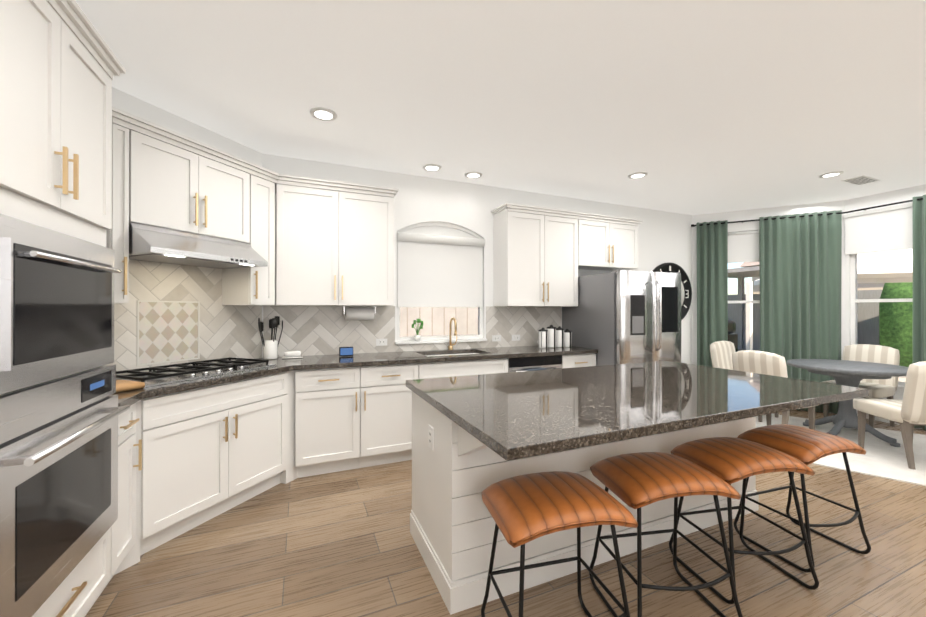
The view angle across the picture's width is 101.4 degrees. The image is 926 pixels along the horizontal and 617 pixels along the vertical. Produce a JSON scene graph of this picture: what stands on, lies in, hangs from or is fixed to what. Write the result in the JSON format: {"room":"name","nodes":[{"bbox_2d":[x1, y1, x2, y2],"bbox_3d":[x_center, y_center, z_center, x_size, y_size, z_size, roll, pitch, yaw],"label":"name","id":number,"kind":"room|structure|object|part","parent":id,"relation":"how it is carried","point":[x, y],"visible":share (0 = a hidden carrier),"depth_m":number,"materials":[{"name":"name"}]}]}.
{"room":"kitchen","nodes":[
{"label":"kitchen","id":0,"kind":"room"},
{"bbox_2d":[124,308,143,379],"bbox_3d":[-2.301,0.209,2.296,0.419,0.475,0.415,0,0,-23],"label":"backsplash","id":1,"kind":"structure","parent":0,"point":[131,315],"depth_m":2.52,"materials":[{"name":"white tile"}]},
{"bbox_2d":[140,304,199,367],"bbox_3d":[-2.120,0.167,2.744,0.301,0.420,0.301,0,0,-23],"label":"backsplash","id":2,"kind":"structure","parent":0,"point":[169,333],"depth_m":2.74,"materials":[{"name":"white tile"}]},
{"bbox_2d":[112,87,261,305],"bbox_3d":[-2.184,-0.023,2.767,0.120,2.800,1.699,0,0,22],"label":"wall","id":3,"kind":"structure","parent":0,"point":[130,104],"depth_m":2.82,"materials":[{"name":"white paint"}]},
{"bbox_2d":[124,300,155,307],"bbox_3d":[-2.122,-0.562,2.276,0.334,1.066,0.289,0,0,-23],"label":"backsplash","id":4,"kind":"structure","parent":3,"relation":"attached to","point":[127,303],"depth_m":2.55,"materials":[{"name":"white tile"}]},
{"bbox_2d":[124,111,275,303],"bbox_3d":[-1.872,-0.574,2.644,0.959,1.039,0.938,0,0,-23],"label":"upper cabinet","id":5,"kind":"object","parent":3,"relation":"attached to","point":[164,264],"depth_m":2.64,"materials":[{"name":"white wood"}]},
{"bbox_2d":[129,223,267,268],"bbox_3d":[-1.888,-0.413,2.642,0.923,0.190,0.923,0,0,-23],"label":"range hood","id":6,"kind":"object","parent":5,"relation":"attached to","point":[150,244],"depth_m":2.53,"materials":[{"name":"silver metal"}]},
{"bbox_2d":[106,260,561,374],"bbox_3d":[-0.482,0.063,3.151,4.444,0.770,1.643,0,0,-23],"label":"backsplash","id":7,"kind":"structure","parent":3,"relation":"attached to","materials":[{"name":"white tile"}]},
{"bbox_2d":[376,339,386,345],"bbox_3d":[-0.832,0.345,3.881,0.114,0.070,0.008,0,0,-23],"label":"outlet","id":8,"kind":"object","parent":7,"relation":"attached to","point":[379,342],"depth_m":3.88,"materials":[{"name":"white plastic"}]},
{"bbox_2d":[492,335,500,341],"bbox_3d":[0.391,0.346,4.404,0.114,0.070,0.008,0,0,-23],"label":"outlet","id":9,"kind":"object","parent":7,"relation":"attached to","point":[495,338],"depth_m":4.40,"materials":[{"name":"white plastic"}]},
{"bbox_2d":[512,335,519,340],"bbox_3d":[0.630,0.347,4.506,0.114,0.070,0.008,0,0,-23],"label":"outlet","id":10,"kind":"object","parent":7,"relation":"attached to","point":[514,337],"depth_m":4.50,"materials":[{"name":"white plastic"}]},
{"bbox_2d":[192,304,263,367],"bbox_3d":[-1.942,0.211,3.189,0.409,0.475,0.413,0,0,-23],"label":"backsplash","id":11,"kind":"structure","parent":0,"point":[227,335],"depth_m":3.14,"materials":[{"name":"white tile"}]},
{"bbox_2d":[262,153,691,363],"bbox_3d":[0.809,-0.018,4.663,5.849,2.800,0.120,0,0,-23],"label":"wall","id":12,"kind":"structure","parent":0,"point":[664,236],"depth_m":4.36,"materials":[{"name":"white paint"}]},
{"bbox_2d":[276,176,395,307],"bbox_3d":[-1.204,-0.559,3.531,1.072,1.066,0.378,0,0,-23],"label":"upper cabinet","id":13,"kind":"object","parent":12,"relation":"attached to","point":[335,242],"depth_m":3.40,"materials":[{"name":"white wood"}]},
{"bbox_2d":[343,306,375,319],"bbox_3d":[-0.996,0.044,3.656,0.298,0.137,0.116,0,0,-23],"label":"paper towel","id":14,"kind":"object","parent":13,"relation":"hanging from","point":[350,313],"depth_m":3.61,"materials":[{"name":"white paper"}]},
{"bbox_2d":[395,222,486,343],"bbox_3d":[-0.231,-0.291,4.176,1.054,1.324,0.130,0,0,-23],"label":"kitchen window","id":15,"kind":"structure","parent":12,"relation":"in","point":[439,275],"depth_m":4.17,"materials":[{"name":"white"}]},
{"bbox_2d":[412,319,422,340],"bbox_3d":[-0.483,0.225,4.033,0.128,0.238,0.064,0,0,-23],"label":"potted plant","id":16,"kind":"object","parent":15,"relation":"on","point":[417,337],"visible":1,"depth_m":4.02,"materials":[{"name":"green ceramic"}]},
{"bbox_2d":[492,208,583,307],"bbox_3d":[0.886,-0.556,4.452,1.018,1.066,0.327,0,0,-23],"label":"upper cabinet","id":17,"kind":"object","parent":12,"relation":"attached to","point":[538,256],"depth_m":4.28,"materials":[{"name":"white wood"}]},
{"bbox_2d":[584,216,639,270],"bbox_3d":[1.741,-0.798,4.817,0.956,0.581,0.327,0,0,-23],"label":"upper cabinet","id":18,"kind":"object","parent":12,"relation":"attached to","point":[609,245],"depth_m":4.68,"materials":[{"name":"white wood"}]},
{"bbox_2d":[652,263,691,319],"bbox_3d":[3.000,-0.216,5.502,0.900,0.900,0.055,0,0,-23],"label":"wall clock","id":19,"kind":"object","parent":12,"relation":"attached to","point":[686,293],"visible":0.31,"depth_m":5.60,"materials":[{"name":"black metal"}]},
{"bbox_2d":[75,0,925,214],"bbox_3d":[2.113,-1.476,1.561,8.570,0.100,7.217,0,0,-23],"label":"ceiling","id":20,"kind":"structure","parent":0,"point":[692,107],"depth_m":2.44,"materials":[{"name":"white paint"}]},
{"bbox_2d":[310,107,336,120],"bbox_3d":[-1.018,-1.416,2.770,0.190,0.013,0.190,0,0,-23],"label":"recessed light","id":21,"kind":"object","parent":20,"relation":"in","point":[322,114],"visible":1,"depth_m":2.75,"materials":[{"name":"white"}]},
{"bbox_2d":[423,164,440,171],"bbox_3d":[-0.311,-1.413,3.811,0.190,0.013,0.190,0,0,-23],"label":"recessed light","id":22,"kind":"object","parent":20,"relation":"in","point":[431,167],"visible":1,"depth_m":3.79,"materials":[{"name":"white"}]},
{"bbox_2d":[464,172,481,178],"bbox_3d":[0.110,-1.412,4.024,0.190,0.013,0.190,0,0,-23],"label":"recessed light","id":23,"kind":"object","parent":20,"relation":"in","point":[472,175],"visible":1,"depth_m":4.01,"materials":[{"name":"white"}]},
{"bbox_2d":[628,172,647,178],"bbox_3d":[1.857,-1.412,4.031,0.190,0.013,0.190,0,0,-23],"label":"recessed light","id":24,"kind":"object","parent":20,"relation":"in","point":[636,175],"visible":1,"depth_m":4.02,"materials":[{"name":"white"}]},
{"bbox_2d":[819,171,843,177],"bbox_3d":[3.890,-1.412,4.007,0.190,0.013,0.190,0,0,-23],"label":"recessed light","id":25,"kind":"object","parent":20,"relation":"in","point":[831,174],"visible":1,"depth_m":3.99,"materials":[{"name":"white"}]},
{"bbox_2d":[841,175,880,185],"bbox_3d":[4.399,-1.414,4.191,0.380,0.010,0.180,0,0,-23],"label":"ceiling vent","id":26,"kind":"object","parent":20,"relation":"in","point":[861,180],"visible":1,"depth_m":4.18,"materials":[{"name":"white metal"}]},
{"bbox_2d":[85,410,925,616],"bbox_3d":[2.113,1.424,1.553,8.570,0.100,7.217,0,0,-23],"label":"floor","id":27,"kind":"structure","parent":0,"point":[338,544],"depth_m":2.03,"materials":[{"name":"brown wood"}]},
{"bbox_2d":[0,0,123,616],"bbox_3d":[-1.743,0.138,1.271,0.647,2.471,0.820,0,0,-23],"label":"tall cabinet","id":28,"kind":"object","parent":27,"relation":"on","point":[62,133],"depth_m":1.35,"materials":[{"name":"white wood"}]},
{"bbox_2d":[0,214,121,393],"bbox_3d":[-1.446,-0.012,1.413,0.071,0.520,0.760,0,0,-23],"label":"microwave","id":29,"kind":"object","parent":28,"relation":"in","point":[57,288],"depth_m":1.29,"materials":[{"name":"silver metal"}]},
{"bbox_2d":[0,364,129,616],"bbox_3d":[-1.447,0.616,1.411,0.105,0.715,0.760,0,0,-23],"label":"wall oven","id":30,"kind":"object","parent":28,"relation":"in","point":[59,435],"depth_m":1.30,"materials":[{"name":"silver metal"}]},
{"bbox_2d":[124,408,155,569],"bbox_3d":[-2.046,0.931,2.024,0.675,0.889,0.686,0,0,-23],"label":"base cabinet","id":31,"kind":"object","parent":27,"relation":"on","point":[139,427],"depth_m":2.05,"materials":[{"name":"white wood"}]},
{"bbox_2d":[156,400,287,546],"bbox_3d":[-1.841,0.933,2.627,1.130,0.889,1.130,0,0,-23],"label":"base cabinet","id":32,"kind":"object","parent":27,"relation":"on","point":[211,459],"depth_m":2.43,"materials":[{"name":"white wood"}]},
{"bbox_2d":[124,344,597,411],"bbox_3d":[-0.481,0.468,3.150,4.444,0.040,1.642,0,0,-23],"label":"countertop","id":33,"kind":"structure","parent":32,"relation":"on","point":[169,385],"depth_m":3.04,"materials":[{"name":"grey stone"}]},
{"bbox_2d":[116,380,144,391],"bbox_3d":[-1.943,0.426,1.999,0.240,0.036,0.340,0,0,23],"label":"cutting board","id":34,"kind":"object","parent":33,"relation":"on","point":[124,385],"visible":0.33,"depth_m":2.07,"materials":[{"name":"brown wood"}]},
{"bbox_2d":[116,357,276,386],"bbox_3d":[-1.858,0.423,2.638,0.997,0.045,0.997,0,0,-23],"label":"cooktop","id":35,"kind":"object","parent":33,"relation":"in","point":[190,372],"depth_m":2.55,"materials":[{"name":"black metal"}]},
{"bbox_2d":[258,316,282,359],"bbox_3d":[-1.716,0.259,3.385,0.199,0.377,0.192,0,0,-23],"label":"utensil crock","id":36,"kind":"object","parent":33,"relation":"on","point":[270,349],"visible":1,"depth_m":3.33,"materials":[{"name":"white ceramic"}]},
{"bbox_2d":[282,350,302,358],"bbox_3d":[-1.539,0.414,3.423,0.170,0.068,0.090,0,0,-23],"label":"butter dish","id":37,"kind":"object","parent":33,"relation":"on","point":[291,354],"visible":1,"depth_m":3.39,"materials":[{"name":"white ceramic"}]},
{"bbox_2d":[339,347,352,355],"bbox_3d":[-1.091,0.403,3.547,0.130,0.089,0.046,0,0,-23],"label":"smart display","id":38,"kind":"object","parent":33,"relation":"on","point":[345,351],"visible":0.94,"depth_m":3.52,"materials":[{"name":"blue plastic"}]},
{"bbox_2d":[424,352,471,355],"bbox_3d":[-0.095,0.588,3.874,0.706,0.220,0.436,0,0,-23],"label":"sink","id":39,"kind":"object","parent":33,"relation":"in","point":[425,353],"depth_m":4.03,"materials":[{"name":"silver metal"}]},
{"bbox_2d":[448,318,459,351],"bbox_3d":[-0.083,0.272,4.056,0.107,0.354,0.189,0,0,-23],"label":"faucet","id":40,"kind":"object","parent":33,"relation":"on","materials":[{"name":"gold metal"}]},
{"bbox_2d":[538,328,547,347],"bbox_3d":[0.918,0.334,4.342,0.108,0.232,0.108,0,0,-23],"label":"canister","id":41,"kind":"object","parent":33,"relation":"on","point":[542,337],"visible":0.98,"depth_m":4.30,"materials":[{"name":"white plastic"}]},
{"bbox_2d":[547,325,555,347],"bbox_3d":[1.024,0.319,4.387,0.108,0.262,0.108,0,0,-23],"label":"canister","id":42,"kind":"object","parent":33,"relation":"on","point":[551,329],"visible":0.94,"depth_m":4.34,"materials":[{"name":"white plastic"}]},
{"bbox_2d":[556,326,563,346],"bbox_3d":[1.129,0.329,4.433,0.108,0.242,0.108,0,0,-23],"label":"canister","id":43,"kind":"object","parent":33,"relation":"on","point":[559,336],"visible":0.94,"depth_m":4.39,"materials":[{"name":"white ceramic"}]},
{"bbox_2d":[564,329,571,346],"bbox_3d":[1.230,0.344,4.476,0.108,0.212,0.108,0,0,-23],"label":"canister","id":44,"kind":"object","parent":33,"relation":"on","point":[567,338],"visible":0.85,"depth_m":4.43,"materials":[{"name":"white plastic"}]},
{"bbox_2d":[288,396,315,482],"bbox_3d":[-1.603,0.934,3.191,0.621,0.889,0.675,0,0,-23],"label":"base cabinet","id":45,"kind":"object","parent":27,"relation":"on","point":[302,410],"depth_m":3.04,"materials":[{"name":"white wood"}]},
{"bbox_2d":[316,388,411,474],"bbox_3d":[-0.958,0.935,3.502,1.075,0.889,0.617,0,0,-23],"label":"base cabinet","id":46,"kind":"object","parent":27,"relation":"on","point":[354,430],"depth_m":3.22,"materials":[{"name":"white wood"}]},
{"bbox_2d":[448,360,511,374],"bbox_3d":[-0.121,0.936,3.860,0.982,0.889,0.617,0,0,-23],"label":"base cabinet","id":47,"kind":"object","parent":27,"relation":"on","point":[481,367],"depth_m":3.67,"materials":[{"name":"white wood"}]},
{"bbox_2d":[512,356,563,371],"bbox_3d":[0.633,0.937,4.182,0.654,0.889,0.617,0,0,-23],"label":"dishwasher","id":48,"kind":"object","parent":27,"relation":"on","point":[526,363],"depth_m":3.89,"materials":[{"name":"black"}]},
{"bbox_2d":[481,471,637,616],"bbox_3d":[0.364,1.041,1.510,0.509,0.664,0.428,0,0,-14],"label":"bar stool","id":49,"kind":"object","parent":27,"relation":"on","point":[523,510],"visible":1,"depth_m":1.42,"materials":[{"name":"brown leather"}]},
{"bbox_2d":[564,352,597,367],"bbox_3d":[1.148,0.937,4.402,0.461,0.889,0.617,0,0,-23],"label":"base cabinet","id":50,"kind":"object","parent":27,"relation":"on","point":[590,360],"depth_m":4.13,"materials":[{"name":"white wood"}]},
{"bbox_2d":[410,393,770,614],"bbox_3d":[0.888,0.931,2.359,2.254,0.889,1.019,0,0,-23],"label":"kitchen island","id":51,"kind":"object","parent":27,"relation":"on","point":[452,528],"depth_m":1.92,"materials":[{"name":"white wood"}]},
{"bbox_2d":[428,425,433,450],"bbox_3d":[-0.169,0.675,1.985,0.008,0.114,0.070,0,0,-23],"label":"outlet","id":52,"kind":"object","parent":51,"relation":"attached to","point":[430,427],"depth_m":1.98,"materials":[{"name":"white plastic"}]},
{"bbox_2d":[406,361,868,460],"bbox_3d":[0.944,0.465,2.228,2.292,0.040,1.265,0,0,-23],"label":"island countertop","id":53,"kind":"structure","parent":51,"relation":"on","point":[522,416],"depth_m":1.85,"materials":[{"name":"grey stone"}]},
{"bbox_2d":[562,269,680,365],"bbox_3d":[1.864,0.488,4.482,0.900,1.783,1.028,0,0,-23],"label":"refrigerator","id":54,"kind":"object","parent":27,"relation":"on","point":[620,316],"visible":0.54,"depth_m":4.09,"materials":[{"name":"silver metal"}]},
{"bbox_2d":[589,452,742,616],"bbox_3d":[0.906,1.041,1.741,0.509,0.664,0.428,0,0,-9],"label":"bar stool","id":55,"kind":"object","parent":27,"relation":"on","point":[637,481],"visible":0.96,"depth_m":1.64,"materials":[{"name":"brown leather"}]},
{"bbox_2d":[669,437,818,603],"bbox_3d":[1.431,1.042,1.965,0.509,0.664,0.428,0,0,-11],"label":"bar stool","id":56,"kind":"object","parent":27,"relation":"on","point":[729,460],"visible":0.85,"depth_m":1.86,"materials":[{"name":"brown leather"}]},
{"bbox_2d":[733,424,870,572],"bbox_3d":[1.952,1.042,2.198,0.509,0.664,0.428,0,0,-18],"label":"bar stool","id":57,"kind":"object","parent":27,"relation":"on","point":[807,446],"visible":0.92,"depth_m":2.10,"materials":[{"name":"brown leather"}]},
{"bbox_2d":[755,414,925,485],"bbox_3d":[4.111,1.373,3.679,2.100,0.010,1.820,0,0,41],"label":"dining rug","id":58,"kind":"object","parent":27,"relation":"on","point":[882,458],"visible":0.33,"depth_m":3.50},
{"bbox_2d":[710,341,778,421],"bbox_3d":[3.648,0.904,4.914,0.500,0.934,0.630,0,0,-28],"label":"dining chair","id":59,"kind":"object","parent":58,"relation":"on","point":[721,352],"visible":0.25,"depth_m":5.04,"materials":[{"name":"fabric"}]},
{"bbox_2d":[732,350,816,429],"bbox_3d":[3.285,0.901,4.005,0.630,0.934,0.500,0,0,-21],"label":"dining chair","id":60,"kind":"object","parent":58,"relation":"on","point":[762,362],"visible":0.38,"depth_m":3.87,"materials":[{"name":"fabric"}]},
{"bbox_2d":[787,359,908,446],"bbox_3d":[4.161,0.989,4.105,1.000,0.760,1.000,0,0,-23],"label":"dining table","id":61,"kind":"object","parent":58,"relation":"on","point":[848,373],"visible":0.79,"depth_m":4.01,"materials":[{"name":"grey wood"}]},
{"bbox_2d":[822,344,899,427],"bbox_3d":[4.704,0.903,4.501,0.630,0.934,0.500,0,0,-23],"label":"dining chair","id":62,"kind":"object","parent":58,"relation":"on","point":[881,388],"visible":0.54,"depth_m":4.45,"materials":[{"name":"fabric"}]},
{"bbox_2d":[853,361,925,469],"bbox_3d":[4.057,0.900,3.421,0.500,0.934,0.630,0,0,9],"label":"dining chair","id":63,"kind":"object","parent":58,"relation":"on","point":[907,413],"visible":1,"depth_m":3.26,"materials":[{"name":"fabric"}]},
{"bbox_2d":[692,200,844,364],"bbox_3d":[4.281,-0.016,5.386,1.766,2.800,0.120,0,0,27],"label":"wall","id":64,"kind":"structure","parent":0,"point":[743,215],"depth_m":5.41,"materials":[{"name":"white paint"}]},
{"bbox_2d":[728,230,759,351],"bbox_3d":[4.288,-0.081,5.340,1.280,2.069,0.125,0,0,27],"label":"nook window","id":65,"kind":"structure","parent":64,"relation":"in","point":[743,296],"depth_m":5.48,"materials":[{"name":"white"}]},
{"bbox_2d":[691,195,925,429],"bbox_3d":[4.643,0.043,4.258,1.190,2.635,3.597,0,0,-23],"label":"curtains","id":66,"kind":"object","parent":64,"relation":"attached to","point":[800,260],"visible":0.79,"depth_m":5.11,"materials":[{"name":"green fabric"}]},
{"bbox_3d":[4.643,-1.239,4.261,1.190,0.040,3.597,0,0,-23],"label":"curtain rod","id":67,"kind":"part","parent":66,"relation":"part of","materials":[{"name":"black metal"}]},
{"bbox_2d":[801,410,921,428],"bbox_3d":[4.541,1.327,2.753,2.558,0.100,6.315,0,0,-23],"label":"baseboard","id":68,"kind":"structure","parent":64,"relation":"attached to","point":[879,419],"depth_m":4.65,"materials":[{"name":"white wood"}]},
{"bbox_2d":[845,184,925,399],"bbox_3d":[6.109,-0.024,2.499,0.120,2.800,5.450,0,0,-23],"label":"wall","id":69,"kind":"structure","parent":0,"point":[895,196],"depth_m":4.75,"materials":[{"name":"white paint"}]},
{"bbox_2d":[844,203,912,389],"bbox_3d":[5.319,-0.134,4.241,0.135,2.170,1.554,0,0,-23],"label":"nook window","id":70,"kind":"structure","parent":69,"relation":"in","point":[879,246],"depth_m":4.65,"materials":[{"name":"white"}]}
]}

